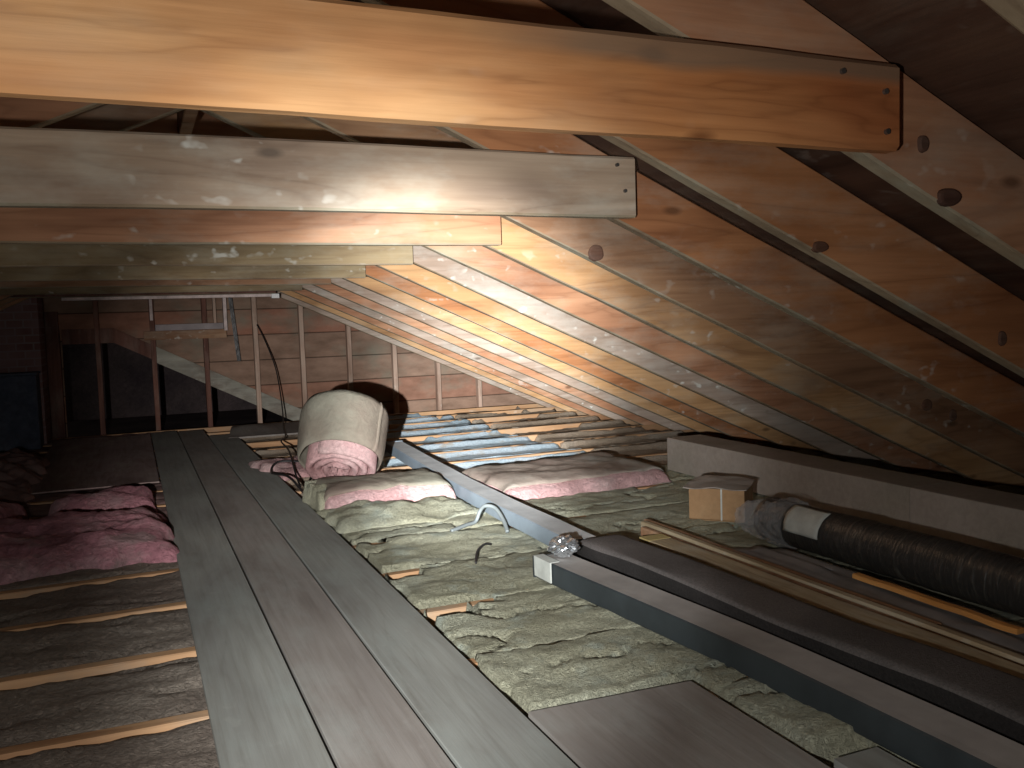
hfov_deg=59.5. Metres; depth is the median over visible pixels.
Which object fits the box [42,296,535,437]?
wall
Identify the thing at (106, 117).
rafter
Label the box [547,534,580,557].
foil wad
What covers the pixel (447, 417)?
insulation batt
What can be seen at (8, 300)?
rafter
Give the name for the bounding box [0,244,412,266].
tie
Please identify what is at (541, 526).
metal beam
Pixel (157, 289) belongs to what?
tie
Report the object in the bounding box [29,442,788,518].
joist
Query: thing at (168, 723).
joist
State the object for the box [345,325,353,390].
stud
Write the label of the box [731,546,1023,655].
plastic sheet
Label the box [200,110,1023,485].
rafter
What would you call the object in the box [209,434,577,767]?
plank
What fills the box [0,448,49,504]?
insulation
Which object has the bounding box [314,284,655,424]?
rafter
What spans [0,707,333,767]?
insulation batt
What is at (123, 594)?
insulation batt
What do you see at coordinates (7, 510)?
insulation
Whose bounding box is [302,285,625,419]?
rafter
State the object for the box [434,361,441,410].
stud
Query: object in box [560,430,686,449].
insulation batt
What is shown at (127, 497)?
insulation
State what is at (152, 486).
insulation batt
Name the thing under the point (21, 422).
metal box
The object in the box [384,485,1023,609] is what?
insulation batt
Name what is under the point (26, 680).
joist
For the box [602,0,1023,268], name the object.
rafter
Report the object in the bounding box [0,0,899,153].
tie
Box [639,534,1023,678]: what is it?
trim strip
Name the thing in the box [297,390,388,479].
roll
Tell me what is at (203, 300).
stud
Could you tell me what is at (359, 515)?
loose wool
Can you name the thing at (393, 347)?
stud
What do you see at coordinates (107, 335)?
board
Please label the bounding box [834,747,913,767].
board
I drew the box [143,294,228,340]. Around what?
frame
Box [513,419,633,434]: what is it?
insulation batt
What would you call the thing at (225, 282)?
tie
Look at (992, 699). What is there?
wooden board
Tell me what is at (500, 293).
rafter
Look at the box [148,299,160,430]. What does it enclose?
stud
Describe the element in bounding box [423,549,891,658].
insulation batt
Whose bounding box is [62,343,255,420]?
wall
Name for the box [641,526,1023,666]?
trim strip
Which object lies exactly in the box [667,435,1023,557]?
wooden beam
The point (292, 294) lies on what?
rafter
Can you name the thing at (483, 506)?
cable
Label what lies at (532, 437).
joist
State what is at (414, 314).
rafter
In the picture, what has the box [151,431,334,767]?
plank
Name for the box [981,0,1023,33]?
rafter
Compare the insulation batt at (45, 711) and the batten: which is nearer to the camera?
the insulation batt at (45, 711)
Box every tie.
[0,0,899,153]
[0,126,635,218]
[0,207,500,245]
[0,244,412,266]
[0,266,365,281]
[0,279,330,288]
[0,285,301,294]
[9,291,275,297]
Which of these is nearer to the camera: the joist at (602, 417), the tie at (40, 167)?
the tie at (40, 167)
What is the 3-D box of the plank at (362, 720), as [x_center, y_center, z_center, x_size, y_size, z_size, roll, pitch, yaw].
[-0.933,0.579,3.283,0.184,0.019,7.900,-4,4,-23]
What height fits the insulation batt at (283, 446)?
0.141 m
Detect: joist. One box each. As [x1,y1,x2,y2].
[0,470,962,599]
[0,483,1023,631]
[0,548,797,689]
[0,658,477,759]
[29,436,740,504]
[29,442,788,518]
[32,411,586,453]
[43,407,564,446]
[51,403,543,439]
[153,415,612,451]
[155,419,639,459]
[157,424,669,468]
[159,429,702,483]
[226,459,881,549]
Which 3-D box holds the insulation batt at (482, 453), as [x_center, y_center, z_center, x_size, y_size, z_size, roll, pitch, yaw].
[-0.152,0.479,5.373,1.135,0.149,0.382,-4,4,-23]
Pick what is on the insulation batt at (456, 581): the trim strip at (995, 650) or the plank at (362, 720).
the trim strip at (995, 650)
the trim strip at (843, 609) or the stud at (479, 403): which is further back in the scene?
the stud at (479, 403)
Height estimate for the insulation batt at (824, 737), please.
0.171 m
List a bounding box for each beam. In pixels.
[385,440,595,556]
[532,553,1023,767]
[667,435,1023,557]
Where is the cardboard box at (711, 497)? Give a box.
[683,475,754,522]
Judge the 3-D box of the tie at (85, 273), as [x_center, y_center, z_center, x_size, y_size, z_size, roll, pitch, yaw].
[-1.553,-0.538,4.015,1.810,0.148,0.040,-4,4,-23]
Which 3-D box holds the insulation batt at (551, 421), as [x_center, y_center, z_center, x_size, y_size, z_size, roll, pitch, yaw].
[0.340,0.354,6.903,0.945,0.145,0.382,-4,4,-23]
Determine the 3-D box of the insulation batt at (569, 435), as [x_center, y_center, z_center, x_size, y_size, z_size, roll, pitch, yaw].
[0.658,0.397,6.157,0.945,0.147,0.382,-4,4,-23]
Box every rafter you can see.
[0,97,103,127]
[0,298,18,306]
[0,298,29,310]
[42,104,183,130]
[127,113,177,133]
[191,110,947,472]
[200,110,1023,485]
[275,291,554,406]
[278,291,576,410]
[293,289,600,414]
[300,116,1023,477]
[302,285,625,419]
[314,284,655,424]
[331,278,688,430]
[342,276,727,436]
[361,0,1023,377]
[365,265,769,443]
[375,264,818,450]
[412,246,878,460]
[433,126,1023,437]
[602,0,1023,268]
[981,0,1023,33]
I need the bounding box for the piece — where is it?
[528,681,829,767]
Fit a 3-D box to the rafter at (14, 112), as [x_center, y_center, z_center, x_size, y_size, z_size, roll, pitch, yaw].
[-2.301,0.011,1.557,3.380,1.691,0.042,-4,4,-23]
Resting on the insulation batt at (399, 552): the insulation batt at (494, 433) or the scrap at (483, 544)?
the scrap at (483, 544)
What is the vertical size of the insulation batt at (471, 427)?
0.146 m
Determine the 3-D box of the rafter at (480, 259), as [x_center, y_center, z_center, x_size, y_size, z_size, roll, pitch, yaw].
[0.534,-0.228,3.639,3.400,1.701,0.041,-4,4,-23]
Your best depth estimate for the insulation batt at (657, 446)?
5.44 m
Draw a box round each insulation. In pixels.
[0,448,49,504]
[0,501,28,519]
[0,507,179,584]
[48,485,157,514]
[315,468,455,508]
[460,452,671,499]
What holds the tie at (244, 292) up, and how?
attached to the rafter at (8, 300)
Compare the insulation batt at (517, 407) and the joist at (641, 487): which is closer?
the joist at (641, 487)
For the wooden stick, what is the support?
on the plastic sheet at (837, 576)
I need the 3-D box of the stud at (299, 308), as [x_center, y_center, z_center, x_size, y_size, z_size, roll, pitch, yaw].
[-1.833,-0.197,7.836,0.040,1.132,0.073,-4,4,-23]
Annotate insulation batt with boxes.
[0,544,237,590]
[0,570,252,627]
[0,608,272,677]
[0,649,299,747]
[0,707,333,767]
[22,492,208,517]
[27,479,200,502]
[44,430,177,444]
[156,507,216,517]
[241,434,297,442]
[250,445,296,449]
[254,446,296,457]
[284,470,402,490]
[312,449,844,519]
[332,457,912,545]
[355,472,980,573]
[379,461,390,467]
[384,436,551,456]
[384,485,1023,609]
[386,443,580,466]
[387,423,492,438]
[388,413,437,418]
[388,414,454,424]
[388,418,471,430]
[404,429,517,444]
[412,450,587,471]
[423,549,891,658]
[444,406,527,414]
[455,408,557,419]
[472,411,577,423]
[475,578,1023,718]
[490,416,600,428]
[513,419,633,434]
[534,426,669,442]
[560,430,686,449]
[590,440,666,456]
[628,444,756,465]
[716,619,1023,767]
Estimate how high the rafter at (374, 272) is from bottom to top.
1.701 m
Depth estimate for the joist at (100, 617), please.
2.53 m
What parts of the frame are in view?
sill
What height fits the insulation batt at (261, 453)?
0.146 m
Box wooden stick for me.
[852,572,1023,634]
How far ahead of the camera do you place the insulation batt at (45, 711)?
1.93 m
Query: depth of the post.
7.03 m
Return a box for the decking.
[343,0,1023,385]
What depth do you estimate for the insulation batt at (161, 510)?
3.94 m
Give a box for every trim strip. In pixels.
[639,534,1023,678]
[641,521,1023,665]
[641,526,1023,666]
[644,519,941,625]
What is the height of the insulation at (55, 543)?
0.132 m
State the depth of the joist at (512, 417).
7.34 m
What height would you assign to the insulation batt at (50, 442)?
0.158 m
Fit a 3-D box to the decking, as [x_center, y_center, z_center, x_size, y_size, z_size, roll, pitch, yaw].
[-0.894,-0.162,2.603,7.300,1.662,10.700,-4,4,-23]
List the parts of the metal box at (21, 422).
lid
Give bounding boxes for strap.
[228,298,240,360]
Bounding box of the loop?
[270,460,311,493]
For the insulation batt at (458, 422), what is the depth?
7.09 m
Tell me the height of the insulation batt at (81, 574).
0.154 m
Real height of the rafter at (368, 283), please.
1.701 m
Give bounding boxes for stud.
[92,300,105,434]
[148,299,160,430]
[200,298,212,426]
[250,297,262,423]
[297,305,306,407]
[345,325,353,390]
[390,343,398,413]
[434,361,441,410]
[475,378,482,406]
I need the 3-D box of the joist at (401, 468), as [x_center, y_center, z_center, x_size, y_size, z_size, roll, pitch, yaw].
[-1.656,0.597,4.516,7.000,0.149,0.041,-4,4,-23]
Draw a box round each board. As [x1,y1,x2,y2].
[61,328,151,358]
[156,347,301,420]
[177,109,198,133]
[576,535,1023,744]
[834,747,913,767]
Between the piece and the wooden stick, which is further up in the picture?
the wooden stick
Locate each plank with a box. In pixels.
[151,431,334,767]
[178,430,454,767]
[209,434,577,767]
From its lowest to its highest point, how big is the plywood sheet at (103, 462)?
0.017 m
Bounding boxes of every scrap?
[229,422,298,438]
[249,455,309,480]
[475,543,491,563]
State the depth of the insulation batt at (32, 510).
4.14 m
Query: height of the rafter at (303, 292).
1.701 m
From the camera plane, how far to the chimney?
6.40 m
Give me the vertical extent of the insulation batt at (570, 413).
0.147 m
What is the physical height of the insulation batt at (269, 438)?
0.146 m
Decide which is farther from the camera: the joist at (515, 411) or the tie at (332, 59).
the joist at (515, 411)
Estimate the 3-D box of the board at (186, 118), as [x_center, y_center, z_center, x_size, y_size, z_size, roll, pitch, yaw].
[-1.462,-0.947,3.829,0.040,0.182,7.680,-4,4,-23]
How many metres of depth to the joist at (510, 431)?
6.53 m
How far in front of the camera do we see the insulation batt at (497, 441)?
5.90 m
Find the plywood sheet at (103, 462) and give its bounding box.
[29,434,158,493]
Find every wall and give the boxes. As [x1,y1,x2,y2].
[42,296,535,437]
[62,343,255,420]
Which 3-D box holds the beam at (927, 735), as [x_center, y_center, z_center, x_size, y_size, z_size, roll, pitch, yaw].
[0.599,0.597,1.777,0.144,0.070,2.136,-4,5,-26]
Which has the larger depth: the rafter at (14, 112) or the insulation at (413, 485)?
the insulation at (413, 485)
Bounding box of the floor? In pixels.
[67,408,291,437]
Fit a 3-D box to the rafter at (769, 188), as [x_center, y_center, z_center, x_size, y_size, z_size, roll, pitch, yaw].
[1.172,-0.141,2.144,3.400,1.703,0.045,-4,4,-23]
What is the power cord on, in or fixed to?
on the scrap at (291, 428)
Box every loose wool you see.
[300,480,326,510]
[316,496,484,533]
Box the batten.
[61,294,278,300]
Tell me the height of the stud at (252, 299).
1.308 m
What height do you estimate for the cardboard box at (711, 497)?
0.137 m
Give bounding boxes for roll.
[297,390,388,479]
[753,497,1023,617]
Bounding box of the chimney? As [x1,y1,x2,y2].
[0,298,51,443]
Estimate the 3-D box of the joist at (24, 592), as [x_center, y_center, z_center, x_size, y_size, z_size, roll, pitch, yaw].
[-1.019,0.684,3.024,7.000,0.148,0.042,-4,4,-23]
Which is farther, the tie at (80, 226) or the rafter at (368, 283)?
the rafter at (368, 283)
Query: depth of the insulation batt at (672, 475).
4.52 m
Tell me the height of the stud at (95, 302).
1.479 m
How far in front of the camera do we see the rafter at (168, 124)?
2.88 m
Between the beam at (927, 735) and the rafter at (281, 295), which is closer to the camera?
the beam at (927, 735)
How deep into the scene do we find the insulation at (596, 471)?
4.12 m
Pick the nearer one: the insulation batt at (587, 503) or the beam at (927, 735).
the beam at (927, 735)
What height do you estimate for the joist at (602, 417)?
0.148 m
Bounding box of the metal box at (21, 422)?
[0,371,43,451]
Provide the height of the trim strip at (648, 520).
0.030 m
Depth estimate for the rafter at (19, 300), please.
6.30 m
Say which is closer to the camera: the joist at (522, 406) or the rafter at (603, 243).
the rafter at (603, 243)
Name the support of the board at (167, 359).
attached to the wall at (277, 318)
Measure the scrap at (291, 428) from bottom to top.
0.047 m
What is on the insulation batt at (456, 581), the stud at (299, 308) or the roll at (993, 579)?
the roll at (993, 579)
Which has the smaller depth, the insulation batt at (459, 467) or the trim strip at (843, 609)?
the trim strip at (843, 609)
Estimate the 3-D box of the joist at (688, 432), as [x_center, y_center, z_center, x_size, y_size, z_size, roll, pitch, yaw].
[-1.815,0.576,4.890,7.000,0.149,0.042,-4,4,-23]
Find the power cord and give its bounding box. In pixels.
[257,324,300,486]
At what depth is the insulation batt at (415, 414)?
7.85 m
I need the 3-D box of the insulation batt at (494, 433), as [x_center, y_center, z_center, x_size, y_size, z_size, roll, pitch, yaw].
[-0.471,0.436,6.120,1.135,0.148,0.382,-4,4,-23]
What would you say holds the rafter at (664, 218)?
attached to the decking
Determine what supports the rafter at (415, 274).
attached to the decking
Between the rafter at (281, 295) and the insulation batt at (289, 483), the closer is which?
the insulation batt at (289, 483)
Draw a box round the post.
[43,312,65,438]
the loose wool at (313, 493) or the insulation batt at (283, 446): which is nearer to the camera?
the loose wool at (313, 493)
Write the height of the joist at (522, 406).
0.148 m
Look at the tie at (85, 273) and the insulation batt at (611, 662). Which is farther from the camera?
the tie at (85, 273)
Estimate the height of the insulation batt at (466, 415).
0.144 m
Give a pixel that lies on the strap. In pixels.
(229, 299)
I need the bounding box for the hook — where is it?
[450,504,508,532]
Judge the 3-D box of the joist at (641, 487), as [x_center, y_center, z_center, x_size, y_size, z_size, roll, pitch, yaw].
[-1.178,0.662,3.397,7.000,0.149,0.042,-4,4,-23]
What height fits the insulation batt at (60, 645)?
0.156 m

